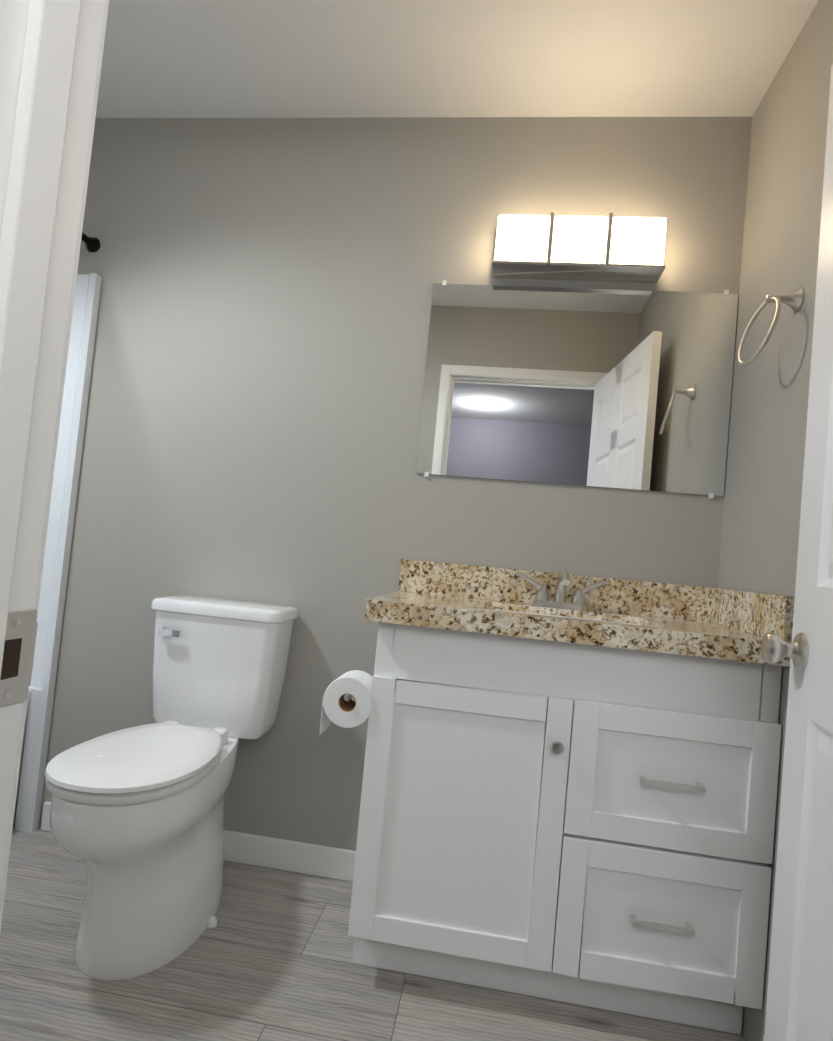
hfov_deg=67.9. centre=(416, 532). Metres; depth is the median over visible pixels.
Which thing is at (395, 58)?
ceiling
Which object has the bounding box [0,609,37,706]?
strike plate
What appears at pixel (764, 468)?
wall
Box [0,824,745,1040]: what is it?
floor
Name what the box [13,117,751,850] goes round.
wall
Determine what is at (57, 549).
shower surround edge
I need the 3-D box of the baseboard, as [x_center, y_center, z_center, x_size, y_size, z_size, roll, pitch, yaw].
[-0.680,0.988,1.978,1.132,0.092,0.013,5,-2,8]
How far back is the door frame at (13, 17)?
0.46 m
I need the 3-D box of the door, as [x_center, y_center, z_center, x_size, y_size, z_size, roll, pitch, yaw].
[0.615,0.083,0.758,0.159,2.022,0.814,5,-2,16]
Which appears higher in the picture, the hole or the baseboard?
the hole
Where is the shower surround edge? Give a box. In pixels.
[14,273,101,831]
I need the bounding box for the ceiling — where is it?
[95,0,818,117]
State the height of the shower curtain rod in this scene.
0.053 m
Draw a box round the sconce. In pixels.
[492,212,665,282]
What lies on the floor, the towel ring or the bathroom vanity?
the bathroom vanity
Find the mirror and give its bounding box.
[416,280,738,498]
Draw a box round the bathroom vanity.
[319,559,794,1034]
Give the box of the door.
[761,64,832,1040]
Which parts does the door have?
knob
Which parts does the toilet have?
seat, handle, lid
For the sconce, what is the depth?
1.83 m
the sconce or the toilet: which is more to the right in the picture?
the sconce
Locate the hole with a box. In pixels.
[0,638,21,679]
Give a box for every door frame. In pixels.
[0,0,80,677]
[0,0,108,930]
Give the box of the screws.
[4,617,20,699]
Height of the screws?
0.060 m
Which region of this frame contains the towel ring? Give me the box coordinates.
[738,287,804,365]
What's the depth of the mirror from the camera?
1.90 m
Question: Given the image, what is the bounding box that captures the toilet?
[45,595,297,979]
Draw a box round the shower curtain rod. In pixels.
[81,232,99,251]
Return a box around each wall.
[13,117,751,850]
[717,0,832,1040]
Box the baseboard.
[41,802,355,881]
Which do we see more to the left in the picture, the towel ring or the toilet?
the toilet

